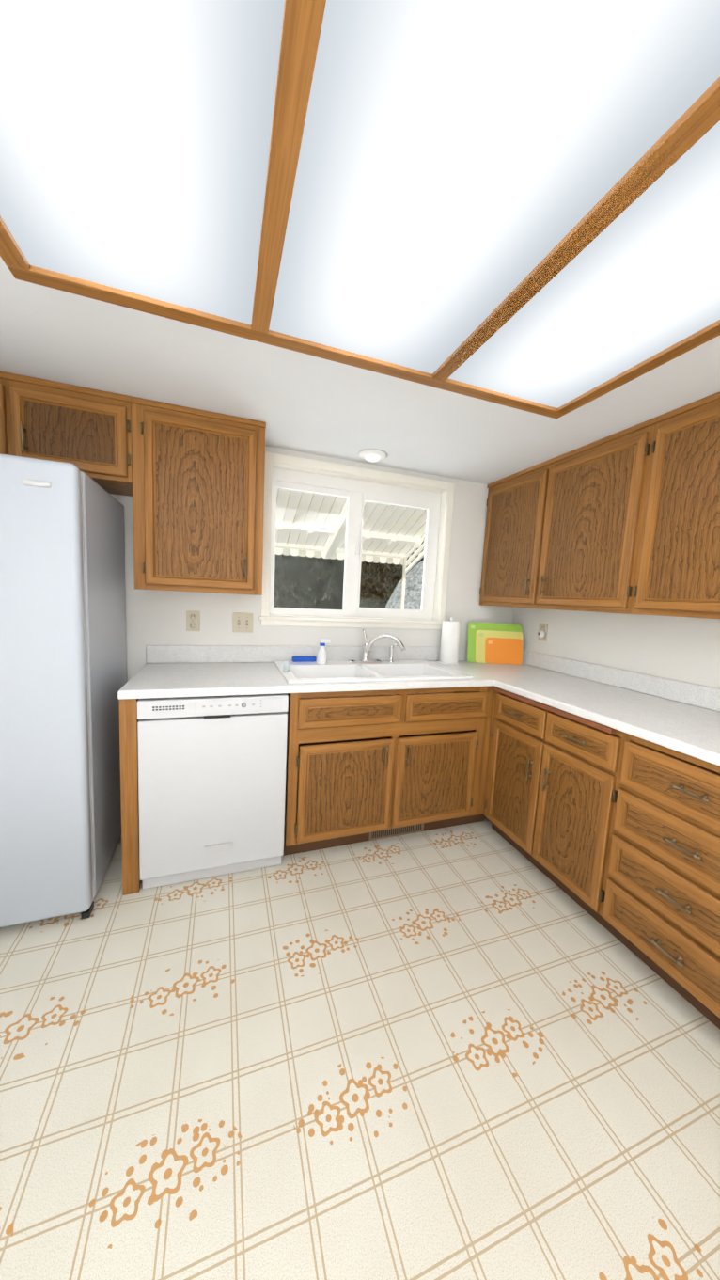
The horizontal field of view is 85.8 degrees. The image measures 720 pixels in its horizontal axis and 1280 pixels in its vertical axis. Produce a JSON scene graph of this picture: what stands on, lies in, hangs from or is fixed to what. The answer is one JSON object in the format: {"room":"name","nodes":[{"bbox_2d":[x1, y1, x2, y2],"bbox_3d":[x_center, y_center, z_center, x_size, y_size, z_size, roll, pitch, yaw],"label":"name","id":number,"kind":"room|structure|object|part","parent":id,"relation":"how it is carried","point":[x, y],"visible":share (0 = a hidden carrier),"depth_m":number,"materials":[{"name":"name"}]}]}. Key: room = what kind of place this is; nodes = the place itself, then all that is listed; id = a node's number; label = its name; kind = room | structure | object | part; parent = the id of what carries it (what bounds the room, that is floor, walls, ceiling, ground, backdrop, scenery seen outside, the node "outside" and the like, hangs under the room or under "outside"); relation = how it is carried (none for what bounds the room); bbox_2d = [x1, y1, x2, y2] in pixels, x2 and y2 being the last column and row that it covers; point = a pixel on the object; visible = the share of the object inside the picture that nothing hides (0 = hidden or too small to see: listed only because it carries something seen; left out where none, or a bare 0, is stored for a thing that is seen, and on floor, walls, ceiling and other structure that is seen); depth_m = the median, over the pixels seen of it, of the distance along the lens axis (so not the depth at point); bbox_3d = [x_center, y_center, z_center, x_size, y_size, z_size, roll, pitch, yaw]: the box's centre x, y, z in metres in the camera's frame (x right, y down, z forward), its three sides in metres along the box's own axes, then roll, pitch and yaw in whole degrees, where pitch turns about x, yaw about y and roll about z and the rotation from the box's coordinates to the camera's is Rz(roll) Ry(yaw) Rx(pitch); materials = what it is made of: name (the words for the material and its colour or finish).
{"room":"kitchen","nodes":[
{"label":"kitchen","id":0,"kind":"room"},
{"bbox_2d":[110,445,513,681],"bbox_3d":[-0.510,-0.045,2.429,3.750,2.150,0.150,1,7,-19],"label":"wall","id":1,"kind":"structure","parent":0,"point":[154,617],"depth_m":2.36,"materials":[{"name":"paint"}]},
{"bbox_2d":[0,371,132,496],"bbox_3d":[-1.534,-0.911,1.683,0.998,0.363,0.358,1,7,-19],"label":"upper cabinet","id":2,"kind":"object","parent":1,"relation":"attached to","point":[87,431],"visible":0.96,"depth_m":1.64,"materials":[{"name":"brown wood"}]},
{"bbox_3d":[-1.671,-0.881,1.490,0.488,0.293,0.018,1,7,-19],"label":"door","id":3,"kind":"part","parent":2,"relation":"part of","materials":[{"name":"brown wood"}]},
{"bbox_3d":[-1.228,-0.877,1.646,0.412,0.293,0.018,1,7,-19],"label":"door","id":4,"kind":"part","parent":2,"relation":"part of","materials":[{"name":"brown wood"}]},
{"bbox_2d":[186,610,200,631],"bbox_3d":[-0.942,-0.107,2.183,0.070,0.115,0.009,1,7,-19],"label":"electrical outlet","id":5,"kind":"object","parent":1,"relation":"attached to","point":[193,620],"visible":1,"depth_m":2.18,"materials":[{"name":"beige plastic"}]},
{"bbox_2d":[130,395,266,595],"bbox_3d":[-0.801,-0.666,1.973,0.579,0.840,0.358,1,7,-19],"label":"upper cabinet","id":6,"kind":"object","parent":1,"relation":"attached to","point":[197,492],"visible":1,"depth_m":1.83,"materials":[{"name":"brown wood"}]},
{"bbox_2d":[232,612,252,632],"bbox_3d":[-0.686,-0.101,2.270,0.115,0.115,0.016,1,7,-19],"label":"light switch","id":7,"kind":"object","parent":1,"relation":"attached to","point":[243,622],"visible":1,"depth_m":2.27,"materials":[{"name":"beige plastic"}]},
{"bbox_2d":[258,451,455,629],"bbox_3d":[0.005,-0.580,2.518,1.280,0.991,0.165,1,7,-19],"label":"window","id":8,"kind":"structure","parent":1,"relation":"in","point":[357,494],"depth_m":2.52,"materials":[{"name":"white plastic"}]},
{"bbox_2d":[0,815,719,1279],"bbox_3d":[0.168,1.350,0.471,3.750,0.120,4.600,1,7,-19],"label":"floor","id":9,"kind":"structure","parent":0,"point":[480,1050],"depth_m":1.06,"materials":[{"name":"tile"}]},
{"bbox_2d":[0,453,126,927],"bbox_3d":[-1.467,0.207,1.606,0.722,1.733,0.760,1,7,-19],"label":"refrigerator","id":10,"kind":"object","parent":9,"relation":"on","point":[63,664],"visible":1,"depth_m":1.42,"materials":[{"name":"grey metal"}]},
{"bbox_3d":[-1.293,-0.019,1.266,0.478,1.038,0.062,1,7,-19],"label":"handle","id":11,"kind":"part","parent":10,"relation":"part of","materials":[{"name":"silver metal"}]},
{"bbox_2d":[119,693,303,895],"bbox_3d":[-0.747,0.636,2.015,0.741,0.868,0.627,1,7,-19],"label":"base cabinet","id":12,"kind":"object","parent":9,"relation":"on","point":[128,707],"depth_m":1.66,"materials":[{"name":"brown wood"}]},
{"bbox_2d":[137,693,288,888],"bbox_3d":[-0.736,0.640,1.998,0.614,0.855,0.614,1,7,-19],"label":"dishwasher","id":13,"kind":"object","parent":9,"relation":"on","point":[212,783],"visible":0.92,"depth_m":1.71,"materials":[{"name":"white metal"}]},
{"bbox_3d":[-0.627,0.287,1.701,0.614,0.077,0.060,1,7,-19],"label":"panel","id":14,"kind":"part","parent":13,"relation":"part of","materials":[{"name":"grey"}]},
{"bbox_2d":[300,686,493,853],"bbox_3d":[0.109,0.645,2.318,1.165,0.868,0.627,1,7,-19],"label":"base cabinet","id":15,"kind":"object","parent":9,"relation":"on","point":[361,767],"depth_m":2.01,"materials":[{"name":"brown wood"}]},
{"bbox_3d":[-0.066,0.751,1.945,0.491,0.490,0.018,1,7,-19],"label":"door","id":16,"kind":"part","parent":15,"relation":"part of","materials":[{"name":"brown wood"}]},
{"bbox_3d":[-0.038,0.351,1.903,0.530,0.143,0.018,1,7,-19],"label":"door","id":17,"kind":"part","parent":15,"relation":"part of","materials":[{"name":"brown wood"}]},
{"bbox_2d":[368,823,424,840],"bbox_3d":[0.210,1.058,2.169,0.335,0.082,0.007,1,7,-19],"label":"air vent register","id":18,"kind":"object","parent":15,"relation":"attached to","point":[391,832],"visible":0.5,"depth_m":2.17,"materials":[{"name":"brown metal"}]},
{"bbox_3d":[0.413,0.757,2.114,0.487,0.490,0.018,1,7,-19],"label":"door","id":19,"kind":"part","parent":15,"relation":"part of","materials":[{"name":"brown wood"}]},
{"bbox_3d":[0.478,0.357,2.086,0.512,0.143,0.018,1,7,-19],"label":"door","id":20,"kind":"part","parent":15,"relation":"part of","materials":[{"name":"brown wood"}]},
{"bbox_2d":[483,686,630,926],"bbox_3d":[1.142,0.736,1.961,0.627,0.868,0.780,1,7,-19],"label":"base cabinet","id":21,"kind":"object","parent":9,"relation":"on","point":[554,785],"depth_m":1.75,"materials":[{"name":"brown wood"}]},
{"bbox_2d":[117,645,719,766],"bbox_3d":[0.490,0.294,1.088,2.447,0.138,3.097,1,7,-19],"label":"countertop","id":22,"kind":"structure","parent":21,"relation":"on","point":[682,717],"depth_m":1.92,"materials":[{"name":"laminate"}]},
{"bbox_2d":[273,660,473,698],"bbox_3d":[0.052,0.227,2.240,1.020,0.239,0.550,1,7,-19],"label":"sink","id":23,"kind":"object","parent":22,"relation":"in","point":[328,671],"depth_m":2.27,"materials":[{"name":"white ceramic"}]},
{"bbox_3d":[-0.385,0.137,2.021,0.032,0.055,0.032,1,7,-19],"label":"sink air gap cap","id":24,"kind":"part","parent":23,"relation":"part of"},
{"bbox_2d":[291,656,316,662],"bbox_3d":[-0.340,0.115,2.357,0.145,0.030,0.035,1,7,-19],"label":"sponge","id":25,"kind":"object","parent":23,"relation":"on","point":[302,658],"visible":0.98,"depth_m":2.34,"materials":[{"name":"blue"}]},
{"bbox_2d":[316,638,330,663],"bbox_3d":[-0.216,0.067,2.296,0.072,0.150,0.054,1,7,-19],"label":"spray bottle","id":26,"kind":"object","parent":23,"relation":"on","point":[322,655],"visible":1,"depth_m":2.28,"materials":[{"name":"white plastic"}]},
{"bbox_2d":[346,629,406,663],"bbox_3d":[0.100,0.042,2.397,0.344,0.209,0.158,1,7,-19],"label":"faucet","id":27,"kind":"object","parent":22,"relation":"on","point":[367,648],"visible":1,"depth_m":2.42,"materials":[{"name":"silver metal"}]},
{"bbox_2d":[438,616,460,664],"bbox_3d":[0.613,0.001,2.628,0.144,0.316,0.144,1,7,-19],"label":"paper towel","id":28,"kind":"object","parent":22,"relation":"on","point":[450,641],"visible":0.98,"depth_m":2.58,"materials":[{"name":"white paper"}]},
{"bbox_2d":[467,621,523,664],"bbox_3d":[0.960,0.023,2.742,0.392,0.286,0.010,3,-5,0],"label":"cutting boards","id":29,"kind":"object","parent":22,"relation":"on","point":[496,643],"visible":1,"depth_m":2.74,"materials":[{"name":"green"}]},
{"bbox_3d":[0.796,0.749,2.023,0.018,0.570,0.344,1,7,-19],"label":"door","id":30,"kind":"part","parent":21,"relation":"part of","materials":[{"name":"brown wood"}]},
{"bbox_3d":[0.815,0.380,1.982,0.018,0.136,0.344,1,7,-19],"label":"door","id":31,"kind":"part","parent":21,"relation":"part of","materials":[{"name":"brown wood"}]},
{"bbox_3d":[0.914,0.791,1.690,0.018,0.570,0.347,1,7,-19],"label":"door","id":32,"kind":"part","parent":21,"relation":"part of","materials":[{"name":"brown wood"}]},
{"bbox_3d":[0.932,0.423,1.649,0.018,0.136,0.347,1,7,-19],"label":"door","id":33,"kind":"part","parent":21,"relation":"part of","materials":[{"name":"brown wood"}]},
{"bbox_2d":[603,734,719,1029],"bbox_3d":[1.347,0.811,1.379,0.627,0.868,0.537,1,7,-19],"label":"base cabinet","id":34,"kind":"object","parent":9,"relation":"on","point":[615,832],"depth_m":1.31,"materials":[{"name":"brown wood"}]},
{"bbox_3d":[1.048,1.045,1.303,0.018,0.165,0.479,1,7,-19],"label":"door","id":35,"kind":"part","parent":34,"relation":"part of","materials":[{"name":"brown wood"}]},
{"bbox_3d":[1.057,0.861,1.283,0.018,0.165,0.479,1,7,-19],"label":"door","id":36,"kind":"part","parent":34,"relation":"part of","materials":[{"name":"brown wood"}]},
{"bbox_3d":[1.066,0.677,1.262,0.018,0.166,0.479,1,7,-19],"label":"door","id":37,"kind":"part","parent":34,"relation":"part of","materials":[{"name":"brown wood"}]},
{"bbox_3d":[1.075,0.492,1.242,0.018,0.168,0.479,1,7,-19],"label":"door","id":38,"kind":"part","parent":34,"relation":"part of","materials":[{"name":"brown wood"}]},
{"bbox_2d":[0,256,719,484],"bbox_3d":[0.280,-0.904,0.221,3.750,0.120,4.600,1,7,-19],"label":"ceiling","id":39,"kind":"structure","parent":0,"point":[294,401],"depth_m":1.57,"materials":[{"name":"paint"}]},
{"bbox_2d":[0,0,719,418],"bbox_3d":[0.169,-0.875,0.714,1.810,0.053,1.250,1,7,-19],"label":"ceiling light","id":40,"kind":"object","parent":39,"relation":"attached to","point":[512,203],"visible":1,"depth_m":0.73,"materials":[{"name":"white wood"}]},
{"bbox_2d":[358,448,387,461],"bbox_3d":[0.073,-1.057,2.248,0.170,0.038,0.170,1,7,-19],"label":"recessed light","id":41,"kind":"object","parent":39,"relation":"in","point":[371,455],"visible":1,"depth_m":2.21,"materials":[{"name":"white"}]},
{"bbox_2d":[506,607,719,719],"bbox_3d":[1.946,0.250,0.876,0.150,2.150,4.450,1,7,-19],"label":"wall","id":42,"kind":"structure","parent":0,"point":[686,649],"depth_m":2.06,"materials":[{"name":"paint"}]},
{"bbox_2d":[537,623,548,641],"bbox_3d":[1.228,-0.053,2.624,0.040,0.115,0.070,1,7,-19],"label":"electrical outlet","id":43,"kind":"object","parent":42,"relation":"attached to","point":[543,631],"visible":0.98,"depth_m":2.61,"materials":[{"name":"beige plastic"}]},
{"bbox_2d":[479,413,663,614],"bbox_3d":[1.207,-0.599,2.265,0.327,0.840,1.152,1,7,-19],"label":"upper cabinet","id":44,"kind":"object","parent":42,"relation":"attached to","point":[626,521],"depth_m":2.02,"materials":[{"name":"brown wood"}]},
{"bbox_3d":[0.965,-0.623,2.487,0.018,0.764,0.515,1,7,-19],"label":"door","id":45,"kind":"part","parent":44,"relation":"part of","materials":[{"name":"brown wood"}]},
{"bbox_3d":[1.145,-0.557,1.976,0.018,0.764,0.533,1,7,-19],"label":"door","id":46,"kind":"part","parent":44,"relation":"part of","materials":[{"name":"brown wood"}]},
{"bbox_2d":[637,391,719,618],"bbox_3d":[1.577,-0.464,1.216,0.327,0.840,1.220,1,7,-19],"label":"upper cabinet","id":47,"kind":"object","parent":42,"relation":"attached to","point":[681,570],"depth_m":1.54,"materials":[{"name":"brown wood"}]},
{"bbox_3d":[1.339,-0.487,1.427,0.018,0.764,0.549,1,7,-19],"label":"door","id":48,"kind":"part","parent":47,"relation":"part of","materials":[{"name":"brown wood"}]},
{"label":"outside","id":49,"kind":"structure","parent":0,"visible":0},
{"bbox_3d":[-1.629,1.068,10.733,28.000,0.400,15.830,1,7,-19],"label":"ground","id":50,"kind":"structure","parent":49,"visible":0},
{"bbox_2d":[275,488,426,609],"bbox_3d":[-2.111,-0.698,3.962,7.540,4.550,3.875,1,7,-19],"label":"canopy","id":51,"kind":"object","parent":50,"relation":"on","point":[405,533],"depth_m":5.91,"materials":[{"name":"white"}]},
{"bbox_2d":[340,594,363,609],"bbox_3d":[-0.220,-0.409,9.881,1.491,2.860,1.491,1,7,-19],"label":"tree","id":52,"kind":"object","parent":50,"relation":"on","point":[361,604],"depth_m":9.71,"materials":[{"name":"plant"}]},
{"bbox_2d":[385,560,424,609],"bbox_3d":[2.953,-0.143,11.460,5.000,5.000,2.600,1,7,-19],"label":"bush","id":53,"kind":"object","parent":50,"relation":"on","point":[413,592],"depth_m":10.31,"materials":[{"name":"white plant"}]},
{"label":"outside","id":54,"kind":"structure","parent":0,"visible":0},
{"bbox_2d":[273,540,424,609],"bbox_3d":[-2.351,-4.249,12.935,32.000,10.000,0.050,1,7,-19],"label":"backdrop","id":55,"kind":"structure","parent":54,"point":[284,593],"depth_m":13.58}
]}

